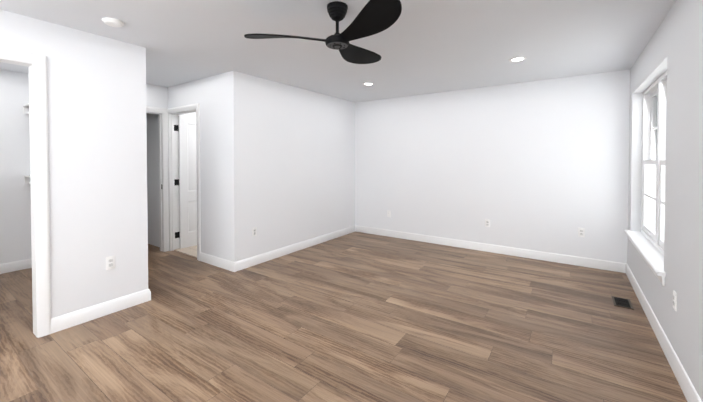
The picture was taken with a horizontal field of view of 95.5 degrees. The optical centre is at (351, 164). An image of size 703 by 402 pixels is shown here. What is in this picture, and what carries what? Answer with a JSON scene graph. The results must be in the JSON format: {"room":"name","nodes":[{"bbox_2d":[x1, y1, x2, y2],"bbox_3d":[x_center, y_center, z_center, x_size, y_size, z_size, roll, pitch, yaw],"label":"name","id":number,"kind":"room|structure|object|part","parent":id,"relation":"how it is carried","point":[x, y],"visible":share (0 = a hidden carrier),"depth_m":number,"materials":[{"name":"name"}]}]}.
{"room":"empty bedroom","nodes":[
{"label":"empty bedroom","id":0,"kind":"room"},
{"bbox_2d":[0,69,31,263],"bbox_3d":[-4.657,0.098,3.248,0.120,2.440,2.520,1,1,34],"label":"wall","id":1,"kind":"structure","parent":0,"point":[15,217],"depth_m":3.91,"materials":[{"name":"paint"}]},
{"bbox_2d":[0,258,31,273],"bbox_3d":[-4.567,1.260,3.279,0.016,0.115,2.400,1,1,34],"label":"baseboard","id":2,"kind":"structure","parent":1,"relation":"attached to","point":[15,266],"depth_m":3.92,"materials":[{"name":"white paint"}]},
{"bbox_2d":[23,103,29,183],"bbox_3d":[-3.254,-0.153,3.608,1.779,1.149,0.329,1,1,34],"label":"closet shelf","id":3,"kind":"object","parent":1,"relation":"attached to","point":[26,111],"visible":0.1,"depth_m":3.97,"materials":[{"name":"white paint"}]},
{"bbox_2d":[132,44,147,292],"bbox_3d":[-2.982,0.090,3.700,2.370,2.440,0.120,1,1,34],"label":"wall","id":4,"kind":"structure","parent":0,"point":[139,126],"depth_m":3.03,"materials":[{"name":"paint"}]},
{"bbox_2d":[146,84,195,116],"bbox_3d":[-2.482,0.064,5.248,0.120,2.440,3.000,1,1,34],"label":"wall","id":5,"kind":"structure","parent":0,"point":[156,95],"depth_m":4.64,"materials":[{"name":"paint"}]},
{"bbox_2d":[178,115,196,248],"bbox_3d":[-2.385,0.266,5.118,0.135,2.028,0.715,1,1,38],"label":"bathroom door","id":6,"kind":"structure","parent":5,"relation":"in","point":[187,188],"depth_m":4.92,"materials":[{"name":"white paint"}]},
{"bbox_2d":[0,9,354,317],"bbox_3d":[-1.840,0.095,3.376,0.120,2.440,6.580,1,1,34],"label":"wall","id":7,"kind":"structure","parent":0,"point":[90,127],"depth_m":2.88,"materials":[{"name":"paint"}]},
{"bbox_2d":[0,47,50,337],"bbox_3d":[-2.682,0.251,2.152,0.158,2.170,0.925,1,1,34],"label":"trim","id":8,"kind":"structure","parent":7,"relation":"attached to","point":[36,64],"depth_m":2.45,"materials":[{"name":"white paint"}]},
{"bbox_2d":[51,289,150,333],"bbox_3d":[-2.161,1.268,2.807,0.016,0.115,0.726,1,1,34],"label":"baseboard","id":9,"kind":"structure","parent":7,"relation":"attached to","point":[72,319],"depth_m":2.76,"materials":[{"name":"white paint"}]},
{"bbox_2d":[106,255,114,269],"bbox_3d":[-2.140,0.875,2.837,0.009,0.115,0.070,1,1,34],"label":"electrical outlet","id":10,"kind":"object","parent":7,"relation":"attached to","point":[110,262],"visible":1,"depth_m":2.83,"materials":[{"name":"white plastic"}]},
{"bbox_2d":[252,227,256,236],"bbox_3d":[-1.254,0.873,4.128,0.009,0.115,0.070,1,1,34],"label":"electrical outlet","id":11,"kind":"object","parent":7,"relation":"attached to","point":[254,231],"visible":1,"depth_m":4.12,"materials":[{"name":"white plastic"}]},
{"bbox_2d":[234,225,355,271],"bbox_3d":[-0.674,1.231,4.972,0.016,0.115,2.661,1,1,34],"label":"baseboard","id":12,"kind":"structure","parent":7,"relation":"attached to","point":[259,259],"depth_m":4.61,"materials":[{"name":"white paint"}]},
{"bbox_2d":[174,245,196,257],"bbox_3d":[-1.578,1.279,5.181,1.470,0.012,1.880,1,1,34],"label":"floor","id":13,"kind":"structure","parent":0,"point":[191,251],"depth_m":4.75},
{"bbox_2d":[146,71,242,261],"bbox_3d":[-2.673,0.071,4.803,3.110,2.440,0.120,1,1,34],"label":"wall","id":14,"kind":"structure","parent":0,"point":[218,97],"depth_m":4.09,"materials":[{"name":"paint"}]},
{"bbox_2d":[146,103,200,260],"bbox_3d":[-2.655,0.240,4.266,0.989,2.120,1.029,1,1,34],"label":"door frame","id":15,"kind":"structure","parent":14,"relation":"attached to","point":[173,170],"depth_m":4.74,"materials":[{"name":"white paint"}]},
{"bbox_2d":[200,252,234,271],"bbox_3d":[-1.730,1.246,4.093,0.761,0.115,0.016,1,1,34],"label":"baseboard","id":16,"kind":"structure","parent":14,"relation":"attached to","point":[218,262],"depth_m":4.07,"materials":[{"name":"white paint"}]},
{"bbox_2d":[0,0,675,102],"bbox_3d":[-1.268,-1.179,3.004,7.400,0.120,7.150,1,1,34],"label":"ceiling","id":17,"kind":"structure","parent":0,"point":[420,47],"depth_m":2.85,"materials":[{"name":"paint"}]},
{"bbox_2d":[102,17,123,26],"bbox_3d":[-1.849,-1.095,2.477,0.140,0.029,0.140,1,1,34],"label":"recessed light","id":18,"kind":"object","parent":17,"relation":"attached to","point":[112,22],"visible":0.98,"depth_m":2.45,"materials":[{"name":"white plastic"}]},
{"bbox_2d":[244,0,401,63],"bbox_3d":[-0.078,-0.963,2.142,1.233,0.283,1.113,-1,1,-29],"label":"fan","id":19,"kind":"object","parent":17,"relation":"hanging from","point":[373,17],"depth_m":2.12,"materials":[{"name":"black metal"}]},
{"bbox_3d":[-0.432,-0.877,2.193,0.636,0.074,0.216,0,1,1],"label":"fan blade","id":20,"kind":"part","parent":19,"relation":"part of","materials":[{"name":"black plastic"}]},
{"bbox_3d":[-0.099,-0.964,2.236,0.168,0.283,0.168,1,1,34],"label":"fan body","id":21,"kind":"part","parent":19,"relation":"part of","materials":[{"name":"black metal"}]},
{"bbox_3d":[0.029,-0.883,2.547,0.217,0.074,0.636,1,1,31],"label":"fan blade","id":22,"kind":"part","parent":19,"relation":"part of","materials":[{"name":"black plastic"}]},
{"bbox_2d":[362,82,373,85],"bbox_3d":[0.237,-1.140,4.525,0.170,0.008,0.170,1,1,34],"label":"recessed light","id":23,"kind":"object","parent":17,"relation":"in","point":[368,83],"visible":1,"depth_m":4.49,"materials":[{"name":"white plastic"}]},
{"bbox_2d":[509,57,526,61],"bbox_3d":[1.775,-1.121,3.409,0.170,0.008,0.170,1,1,34],"label":"recessed light","id":24,"kind":"object","parent":17,"relation":"in","point":[516,59],"visible":1,"depth_m":3.41,"materials":[{"name":"white plastic"}]},
{"bbox_2d":[0,231,686,401],"bbox_3d":[-1.268,1.381,3.047,7.400,0.120,7.150,1,1,34],"label":"floor","id":25,"kind":"structure","parent":0,"point":[355,316],"depth_m":2.47,"materials":[{"name":"brown wood"}]},
{"bbox_2d":[611,296,633,309],"bbox_3d":[2.584,1.318,3.046,0.140,0.006,0.250,1,1,34],"label":"floor vent","id":26,"kind":"object","parent":25,"relation":"in","point":[622,302],"visible":1,"depth_m":3.04,"materials":[{"name":"brown metal"}]},
{"bbox_2d":[355,69,629,262],"bbox_3d":[1.097,0.060,5.471,6.130,2.440,0.200,1,1,34],"label":"wall","id":27,"kind":"structure","parent":0,"point":[541,165],"depth_m":4.57,"materials":[{"name":"paint"}]},
{"bbox_2d":[485,219,489,226],"bbox_3d":[2.015,0.873,4.728,0.070,0.115,0.009,1,1,34],"label":"electrical outlet","id":28,"kind":"object","parent":27,"relation":"attached to","point":[487,222],"visible":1,"depth_m":4.72,"materials":[{"name":"white plastic"}]},
{"bbox_2d":[355,225,626,272],"bbox_3d":[1.692,1.232,4.952,3.940,0.115,0.016,1,1,34],"label":"baseboard","id":29,"kind":"structure","parent":27,"relation":"attached to","point":[576,260],"depth_m":4.58,"materials":[{"name":"white paint"}]},
{"bbox_2d":[578,228,584,236],"bbox_3d":[2.947,0.874,4.088,0.070,0.115,0.009,1,1,34],"label":"electrical outlet","id":30,"kind":"object","parent":27,"relation":"attached to","point":[581,232],"visible":1,"depth_m":4.09,"materials":[{"name":"white plastic"}]},
{"bbox_2d":[627,0,702,401],"bbox_3d":[1.511,0.137,0.924,0.300,2.440,6.830,1,1,34],"label":"wall","id":31,"kind":"structure","parent":0,"point":[673,48],"depth_m":2.05,"materials":[{"name":"paint"}]},
{"bbox_2d":[624,229,665,285],"bbox_3d":[2.770,0.824,2.995,0.143,0.105,1.700,1,1,34],"label":"window sill","id":32,"kind":"structure","parent":31,"relation":"attached to","point":[651,254],"depth_m":2.81,"materials":[{"name":"white paint"}]},
{"bbox_2d":[641,71,666,254],"bbox_3d":[2.867,-0.012,2.914,0.109,1.570,1.590,1,1,34],"label":"double-hung window","id":33,"kind":"structure","parent":31,"relation":"in","point":[651,93],"depth_m":3.29,"materials":[{"name":"white plastic"}]},
{"bbox_2d":[626,264,701,401],"bbox_3d":[1.451,1.296,1.136,0.016,0.115,6.580,1,1,34],"label":"baseboard","id":34,"kind":"structure","parent":31,"relation":"attached to","point":[685,383],"depth_m":2.20,"materials":[{"name":"white paint"}]},
{"bbox_2d":[673,290,676,310],"bbox_3d":[2.116,0.892,2.092,0.009,0.115,0.070,1,1,34],"label":"electrical outlet","id":35,"kind":"object","parent":31,"relation":"attached to","point":[675,300],"visible":0.98,"depth_m":2.08,"materials":[{"name":"white plastic"}]}
]}

